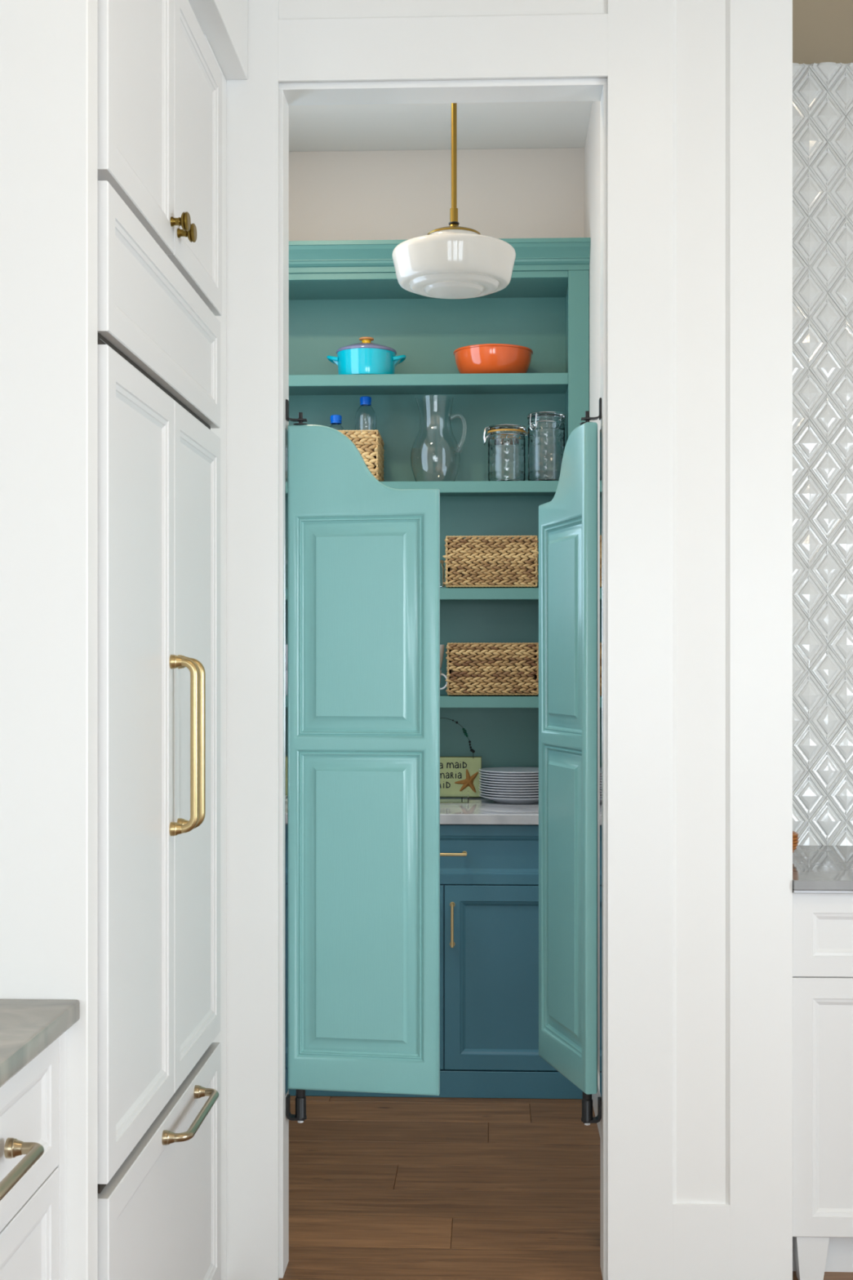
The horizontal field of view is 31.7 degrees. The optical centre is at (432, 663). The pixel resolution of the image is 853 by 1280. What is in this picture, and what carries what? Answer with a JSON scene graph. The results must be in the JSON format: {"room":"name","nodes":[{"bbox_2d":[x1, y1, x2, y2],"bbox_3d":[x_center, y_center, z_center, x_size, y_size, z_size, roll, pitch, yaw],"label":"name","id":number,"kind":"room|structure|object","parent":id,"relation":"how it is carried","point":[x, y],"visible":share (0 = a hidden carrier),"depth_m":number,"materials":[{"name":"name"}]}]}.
{"room":"kitchen","nodes":[
{"label":"kitchen","id":0,"kind":"room"},
{"bbox_2d":[0,0,97,1279],"bbox_3d":[-1.303,-0.230,2.212,1.620,3.250,0.057,0,0,2],"label":"wall","id":1,"kind":"structure","parent":0,"point":[49,48],"depth_m":2.15,"materials":[{"name":"white paint"}]},
{"bbox_2d":[97,0,222,315],"bbox_3d":[-0.800,-1.016,2.696,0.746,0.601,0.936,0,0,2],"label":"upper cabinet","id":2,"kind":"object","parent":1,"relation":"attached to","point":[160,77],"visible":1,"depth_m":2.63,"materials":[{"name":"white paint"}]},
{"bbox_2d":[188,0,248,79],"bbox_3d":[-0.814,-1.587,2.813,0.748,0.535,1.181,0,0,2],"label":"trim","id":3,"kind":"structure","parent":2,"relation":"on","point":[224,23],"depth_m":3.21,"materials":[{"name":"white paint"}]},
{"bbox_2d":[288,147,584,240],"bbox_3d":[-0.141,-0.230,5.470,1.580,3.250,0.100,0,0,2],"label":"wall","id":4,"kind":"structure","parent":0,"point":[502,193],"depth_m":5.42,"materials":[{"name":"white paint"}]},
{"bbox_2d":[288,101,592,151],"bbox_3d":[-0.178,-1.885,4.553,1.580,0.060,1.935,0,0,2],"label":"ceiling","id":5,"kind":"structure","parent":0,"point":[553,124],"depth_m":5.18,"materials":[{"name":"white paint"}]},
{"bbox_2d":[391,102,515,298],"bbox_3d":[0.059,-1.433,4.101,0.338,0.843,0.338,0,0,2],"label":"pendant lamp","id":6,"kind":"object","parent":5,"relation":"hanging from","point":[453,261],"visible":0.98,"depth_m":4.00,"materials":[{"name":"white glass"}]},
{"bbox_2d":[278,0,725,1204],"bbox_3d":[-0.204,-0.230,3.442,2.018,3.250,0.107,0,0,2],"label":"wall","id":7,"kind":"structure","parent":0,"point":[700,24],"depth_m":3.36,"materials":[{"name":"white paint"}]},
{"bbox_2d":[204,34,226,1279],"bbox_3d":[-0.500,0.038,3.266,0.060,2.713,0.251,0,0,2],"label":"trim","id":8,"kind":"structure","parent":7,"relation":"attached to","point":[220,433],"depth_m":3.36,"materials":[{"name":"white paint"}]},
{"bbox_2d":[226,0,278,1279],"bbox_3d":[-0.416,-0.230,3.394,0.136,3.249,0.010,0,0,2],"label":"trim","id":9,"kind":"structure","parent":7,"relation":"attached to","point":[252,103],"depth_m":3.39,"materials":[{"name":"white paint"}]},
{"bbox_2d":[278,89,288,1278],"bbox_3d":[-0.349,0.046,3.454,0.024,2.698,0.098,0,0,2],"label":"trim","id":10,"kind":"structure","parent":7,"relation":"attached to","point":[283,107],"depth_m":3.40,"materials":[{"name":"white paint"}]},
{"bbox_2d":[284,427,288,1096],"bbox_3d":[-0.336,0.225,3.468,0.001,1.530,0.067,0,0,2],"label":"trim","id":11,"kind":"structure","parent":7,"relation":"attached to","point":[286,429],"depth_m":3.45,"materials":[{"name":"white wood"}]},
{"bbox_2d":[285,1093,306,1123],"bbox_3d":[-0.313,1.027,3.459,0.046,0.060,0.028,0,0,2],"label":"pivot bracket","id":12,"kind":"object","parent":7,"relation":"attached to","point":[300,1116],"visible":1,"depth_m":3.45,"materials":[{"name":"black metal"}]},
{"bbox_2d":[285,399,306,422],"bbox_3d":[-0.313,-0.583,3.459,0.047,0.050,0.028,0,0,2],"label":"pivot bracket","id":13,"kind":"object","parent":7,"relation":"attached to","point":[287,418],"visible":1,"depth_m":3.45,"materials":[{"name":"black metal"}]},
{"bbox_2d":[287,412,439,1097],"bbox_3d":[-0.158,0.209,3.437,0.352,1.576,0.035,0,0,9],"label":"door","id":14,"kind":"structure","parent":7,"relation":"in","point":[363,553],"depth_m":3.42,"materials":[{"name":"green paint"}]},
{"bbox_2d":[278,77,607,105],"bbox_3d":[0.025,-1.315,3.439,0.772,0.024,0.098,0,0,2],"label":"trim","id":15,"kind":"structure","parent":7,"relation":"attached to","point":[571,89],"depth_m":3.41,"materials":[{"name":"white paint"}]},
{"bbox_2d":[278,13,608,82],"bbox_3d":[0.022,-1.385,3.377,0.742,0.139,0.010,0,0,2],"label":"trim","id":16,"kind":"structure","parent":7,"relation":"attached to","point":[535,46],"depth_m":3.37,"materials":[{"name":"white paint"}]},
{"bbox_2d":[538,410,597,1099],"bbox_3d":[0.321,0.209,3.579,0.035,1.576,0.342,0,0,-14],"label":"door","id":17,"kind":"structure","parent":7,"relation":"in","point":[568,522],"depth_m":3.52,"materials":[{"name":"green paint"}]},
{"bbox_2d":[581,1097,601,1125],"bbox_3d":[0.364,1.027,3.441,0.045,0.060,0.028,0,0,2],"label":"pivot bracket","id":18,"kind":"object","parent":7,"relation":"attached to","point":[587,1118],"visible":1,"depth_m":3.43,"materials":[{"name":"black metal"}]},
{"bbox_2d":[581,397,601,420],"bbox_3d":[0.364,-0.583,3.441,0.046,0.050,0.028,0,0,2],"label":"pivot bracket","id":19,"kind":"object","parent":7,"relation":"attached to","point":[599,416],"visible":1,"depth_m":3.43,"materials":[{"name":"black metal"}]},
{"bbox_2d":[600,426,602,1099],"bbox_3d":[0.387,0.225,3.439,0.001,1.530,0.067,0,0,2],"label":"trim","id":20,"kind":"structure","parent":7,"relation":"attached to","point":[601,429],"depth_m":3.43,"materials":[{"name":"white wood"}]},
{"bbox_2d":[600,84,607,1279],"bbox_3d":[0.399,0.046,3.424,0.024,2.698,0.098,0,0,2],"label":"trim","id":21,"kind":"structure","parent":7,"relation":"attached to","point":[603,103],"depth_m":3.38,"materials":[{"name":"white paint"}]},
{"bbox_2d":[607,0,672,1279],"bbox_3d":[0.465,-0.230,3.359,0.145,3.249,0.010,0,0,2],"label":"trim","id":22,"kind":"structure","parent":7,"relation":"attached to","point":[640,76],"depth_m":3.35,"materials":[{"name":"white paint"}]},
{"bbox_2d":[672,0,729,1204],"bbox_3d":[0.601,-0.323,3.353,0.127,3.062,0.007,0,0,2],"label":"trim","id":23,"kind":"structure","parent":7,"relation":"attached to","point":[674,2],"depth_m":3.35,"materials":[{"name":"white paint"}]},
{"bbox_2d":[672,1203,729,1279],"bbox_3d":[0.601,1.302,3.353,0.127,0.187,0.010,0,0,2],"label":"trim","id":24,"kind":"structure","parent":7,"relation":"attached to","point":[700,1231],"depth_m":3.35,"materials":[{"name":"white paint"}]},
{"bbox_2d":[729,0,792,1279],"bbox_3d":[0.733,-0.230,3.348,0.138,3.249,0.010,0,0,2],"label":"trim","id":25,"kind":"structure","parent":7,"relation":"attached to","point":[761,31],"depth_m":3.34,"materials":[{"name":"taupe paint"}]},
{"bbox_2d":[278,1095,852,1279],"bbox_3d":[0.152,1.425,1.295,6.200,0.060,8.600,0,0,2],"label":"floor","id":26,"kind":"structure","parent":0,"point":[380,1188],"depth_m":3.98,"materials":[{"name":"brown wood"}]},
{"bbox_2d":[0,1030,66,1279],"bbox_3d":[-0.847,0.954,1.475,0.690,0.883,1.380,0,0,2],"label":"base cabinet","id":27,"kind":"object","parent":26,"relation":"on","point":[33,1101],"visible":0.98,"depth_m":2.02,"materials":[{"name":"white paint"}]},
{"bbox_2d":[0,999,79,1087],"bbox_3d":[-0.862,0.496,1.465,0.660,0.030,1.399,0,0,2],"label":"countertop","id":28,"kind":"structure","parent":27,"relation":"on","point":[28,1027],"depth_m":2.01,"materials":[{"name":"beige stone"}]},
{"bbox_2d":[97,180,221,1279],"bbox_3d":[-0.792,0.341,2.689,0.762,2.108,0.922,0,0,2],"label":"refrigerator","id":29,"kind":"object","parent":26,"relation":"on","point":[159,1063],"visible":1,"depth_m":2.57,"materials":[{"name":"white paint"}]},
{"bbox_2d":[288,1088,296,1095],"bbox_3d":[-0.636,0.956,5.143,0.414,0.878,0.592,0,0,2],"label":"base cabinet","id":30,"kind":"object","parent":26,"relation":"on","point":[291,1091],"visible":0.02,"depth_m":4.84,"materials":[{"name":"blue paint"}]},
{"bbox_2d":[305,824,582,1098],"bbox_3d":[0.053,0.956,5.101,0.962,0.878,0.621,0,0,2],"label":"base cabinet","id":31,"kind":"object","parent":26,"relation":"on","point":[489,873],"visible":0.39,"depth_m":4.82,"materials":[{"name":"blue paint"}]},
{"bbox_2d":[440,797,538,824],"bbox_3d":[-0.155,0.497,5.112,1.379,0.033,0.616,0,0,2],"label":"countertop","id":32,"kind":"structure","parent":31,"relation":"on","point":[478,811],"depth_m":4.82,"materials":[{"name":"white stone"}]},
{"bbox_2d":[288,237,590,797],"bbox_3d":[-0.150,-0.476,5.244,1.377,1.913,0.350,0,0,2],"label":"shelf unit","id":33,"kind":"object","parent":32,"relation":"on","point":[343,292],"visible":0.27,"depth_m":5.39,"materials":[{"name":"green paint"}]},
{"bbox_2d":[337,429,384,481],"bbox_3d":[-0.336,-0.714,5.275,0.326,0.177,0.285,0,0,2],"label":"wicker basket","id":34,"kind":"object","parent":33,"relation":"on","point":[370,445],"visible":0.33,"depth_m":5.14,"materials":[{"name":"brown wicker"}]},
{"bbox_2d":[329,414,344,430],"bbox_3d":[-0.336,-0.750,5.223,0.070,0.228,0.070,0,0,2],"label":"water bottle","id":35,"kind":"object","parent":34,"relation":"in","point":[335,420],"visible":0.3,"depth_m":5.21,"materials":[{"name":"blue plastic"}]},
{"bbox_2d":[355,395,376,432],"bbox_3d":[-0.234,-0.786,5.264,0.077,0.299,0.077,0,0,2],"label":"water bottle","id":36,"kind":"object","parent":34,"relation":"in","point":[365,416],"visible":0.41,"depth_m":5.24,"materials":[{"name":"clear plastic"}]},
{"bbox_2d":[326,337,406,374],"bbox_3d":[-0.230,-1.064,5.235,0.224,0.148,0.213,0,0,-41],"label":"pot","id":37,"kind":"object","parent":33,"relation":"on","point":[365,357],"visible":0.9,"depth_m":5.15,"materials":[{"name":"teal ceramic"}]},
{"bbox_2d":[410,395,466,481],"bbox_3d":[0.010,-0.778,5.254,0.175,0.307,0.175,0,0,-41],"label":"glass jug","id":38,"kind":"object","parent":33,"relation":"on","point":[435,452],"visible":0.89,"depth_m":5.20,"materials":[{"name":"clear glass"}]},
{"bbox_2d":[440,560,444,588],"bbox_3d":[0.013,-0.314,5.229,0.058,0.110,0.058,0,0,2],"label":"glass canister","id":39,"kind":"object","parent":33,"relation":"on","point":[442,562],"visible":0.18,"depth_m":5.21,"materials":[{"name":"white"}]},
{"bbox_2d":[440,670,447,689],"bbox_3d":[-0.005,0.066,5.224,0.082,0.087,0.095,0,0,-39],"label":"mug","id":40,"kind":"object","parent":33,"relation":"on","point":[441,673],"visible":0.11,"depth_m":5.21,"materials":[{"name":"white ceramic"}]},
{"bbox_2d":[440,644,444,669],"bbox_3d":[-0.007,-0.023,5.229,0.099,0.087,0.082,0,0,2],"label":"mug","id":41,"kind":"object","parent":40,"relation":"on","point":[442,646],"visible":0.18,"depth_m":5.21,"materials":[{"name":"white ceramic"}]},
{"bbox_2d":[442,535,538,587],"bbox_3d":[0.205,-0.350,5.252,0.336,0.177,0.284,0,0,2],"label":"wicker basket","id":42,"kind":"object","parent":33,"relation":"on","point":[486,561],"visible":0.94,"depth_m":5.12,"materials":[{"name":"brown wicker"}]},
{"bbox_2d":[445,642,538,695],"bbox_3d":[0.212,0.018,5.253,0.325,0.181,0.279,0,0,2],"label":"wicker basket","id":43,"kind":"object","parent":33,"relation":"on","point":[474,668],"visible":0.98,"depth_m":5.12,"materials":[{"name":"brown wicker"}]},
{"bbox_2d":[453,343,533,373],"bbox_3d":[0.213,-1.041,5.254,0.280,0.101,0.280,0,0,2],"label":"bowl","id":44,"kind":"object","parent":33,"relation":"on","point":[485,357],"visible":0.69,"depth_m":5.15,"materials":[{"name":"orange ceramic"}]},
{"bbox_2d":[483,423,527,480],"bbox_3d":[0.257,-0.725,5.199,0.136,0.202,0.136,0,0,44],"label":"storage jar","id":45,"kind":"object","parent":33,"relation":"on","point":[506,442],"visible":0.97,"depth_m":5.14,"materials":[{"name":"clear glass"}]},
{"bbox_2d":[527,410,565,480],"bbox_3d":[0.393,-0.746,5.182,0.133,0.242,0.135,0,0,2],"label":"storage jar","id":46,"kind":"object","parent":33,"relation":"on","point":[545,428],"visible":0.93,"depth_m":5.13,"materials":[{"name":"clear glass"}]},
{"bbox_2d":[440,791,469,803],"bbox_3d":[-0.011,0.461,5.242,0.278,0.040,0.125,0,0,2],"label":"acrylic tray","id":47,"kind":"object","parent":32,"relation":"on","point":[444,798],"visible":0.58,"depth_m":5.18,"materials":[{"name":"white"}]},
{"bbox_2d":[440,717,481,797],"bbox_3d":[-0.015,0.333,5.367,0.381,0.289,0.020,0,0,2],"label":"wooden sign","id":48,"kind":"object","parent":32,"relation":"on","point":[457,774],"visible":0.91,"depth_m":5.36,"materials":[{"name":"green paint"}]},
{"bbox_2d":[479,794,538,804],"bbox_3d":[0.297,0.469,5.226,0.271,0.023,0.271,0,0,-27],"label":"dinner plate","id":49,"kind":"object","parent":32,"relation":"on","point":[510,801],"visible":0.51,"depth_m":5.13,"materials":[{"name":"white ceramic"}]},
{"bbox_2d":[479,791,538,798],"bbox_3d":[0.299,0.460,5.222,0.271,0.023,0.271,0,0,21],"label":"dinner plate","id":50,"kind":"object","parent":49,"relation":"on","point":[481,793],"visible":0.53,"depth_m":5.11,"materials":[{"name":"white ceramic"}]},
{"bbox_2d":[479,788,538,795],"bbox_3d":[0.297,0.451,5.226,0.271,0.023,0.271,0,0,10],"label":"dinner plate","id":51,"kind":"object","parent":50,"relation":"on","point":[480,789],"visible":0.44,"depth_m":5.12,"materials":[{"name":"white ceramic"}]},
{"bbox_2d":[479,786,538,793],"bbox_3d":[0.297,0.442,5.226,0.271,0.023,0.271,0,0,12],"label":"dinner plate","id":52,"kind":"object","parent":51,"relation":"on","point":[480,787],"visible":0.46,"depth_m":5.12,"materials":[{"name":"white ceramic"}]},
{"bbox_2d":[479,783,538,790],"bbox_3d":[0.297,0.433,5.224,0.271,0.023,0.271,0,0,13],"label":"dinner plate","id":53,"kind":"object","parent":52,"relation":"on","point":[480,784],"visible":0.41,"depth_m":5.11,"materials":[{"name":"white ceramic"}]},
{"bbox_2d":[479,781,538,787],"bbox_3d":[0.299,0.424,5.225,0.271,0.023,0.271,0,0,-27],"label":"dinner plate","id":54,"kind":"object","parent":53,"relation":"on","point":[480,782],"visible":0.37,"depth_m":5.11,"materials":[{"name":"white ceramic"}]},
{"bbox_2d":[479,778,538,785],"bbox_3d":[0.297,0.415,5.223,0.271,0.023,0.271,0,0,-18],"label":"dinner plate","id":55,"kind":"object","parent":54,"relation":"on","point":[480,780],"visible":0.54,"depth_m":5.11,"materials":[{"name":"white ceramic"}]},
{"bbox_2d":[479,776,538,782],"bbox_3d":[0.298,0.406,5.225,0.271,0.023,0.271,0,0,34],"label":"dinner plate","id":56,"kind":"object","parent":55,"relation":"on","point":[481,777],"visible":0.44,"depth_m":5.11,"materials":[{"name":"white ceramic"}]},
{"bbox_2d":[479,773,538,779],"bbox_3d":[0.297,0.397,5.225,0.271,0.023,0.271,0,0,-17],"label":"dinner plate","id":57,"kind":"object","parent":56,"relation":"on","point":[481,774],"visible":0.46,"depth_m":5.11,"materials":[{"name":"white ceramic"}]},
{"bbox_2d":[478,770,538,777],"bbox_3d":[0.296,0.388,5.224,0.271,0.023,0.271,0,0,-32],"label":"dinner plate","id":58,"kind":"object","parent":57,"relation":"on","point":[480,771],"visible":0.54,"depth_m":5.11,"materials":[{"name":"white ceramic"}]},
{"bbox_2d":[478,766,538,774],"bbox_3d":[0.296,0.379,5.223,0.271,0.023,0.271,0,0,-11],"label":"dinner plate","id":59,"kind":"object","parent":58,"relation":"on","point":[498,770],"visible":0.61,"depth_m":5.30,"materials":[{"name":"white ceramic"}]},
{"bbox_2d":[792,892,852,1279],"bbox_3d":[1.431,0.953,3.642,1.230,0.884,0.622,0,0,2],"label":"base cabinet","id":60,"kind":"object","parent":26,"relation":"on","point":[823,923],"visible":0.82,"depth_m":3.36,"materials":[{"name":"white paint"}]},
{"bbox_2d":[792,845,852,893],"bbox_3d":[1.446,0.496,3.629,1.261,0.030,0.648,0,0,2],"label":"countertop","id":61,"kind":"structure","parent":60,"relation":"on","point":[823,869],"depth_m":3.52,"materials":[{"name":"grey stone"}]},
{"bbox_2d":[792,831,799,853],"bbox_3d":[0.858,0.448,3.719,0.098,0.064,0.098,0,0,2],"label":"bowl","id":62,"kind":"object","parent":61,"relation":"on","point":[795,838],"visible":0.12,"depth_m":3.69,"materials":[{"name":"brown wood"}]},
{"bbox_2d":[584,101,599,1075],"bbox_3d":[0.557,-0.230,4.429,0.100,3.250,1.924,0,0,2],"label":"wall","id":63,"kind":"structure","parent":0,"point":[592,146],"depth_m":4.70,"materials":[{"name":"white paint"}]},
{"bbox_2d":[591,1069,599,1135],"bbox_3d":[0.488,1.329,4.127,0.014,0.129,1.313,0,0,2],"label":"baseboard","id":64,"kind":"structure","parent":63,"relation":"attached to","point":[594,1096],"depth_m":4.57,"materials":[{"name":"white paint"}]},
{"bbox_2d":[792,62,852,845],"bbox_3d":[1.976,-0.230,3.987,2.769,3.250,0.114,0,0,2],"label":"wall","id":65,"kind":"structure","parent":0,"point":[823,92],"depth_m":3.98,"materials":[{"name":"white tile"}]},
{"bbox_2d":[792,0,852,64],"bbox_3d":[2.081,-1.723,3.615,2.531,0.262,0.650,0,0,2],"label":"wall","id":66,"kind":"structure","parent":0,"point":[823,29],"depth_m":3.78,"materials":[{"name":"beige paint"}]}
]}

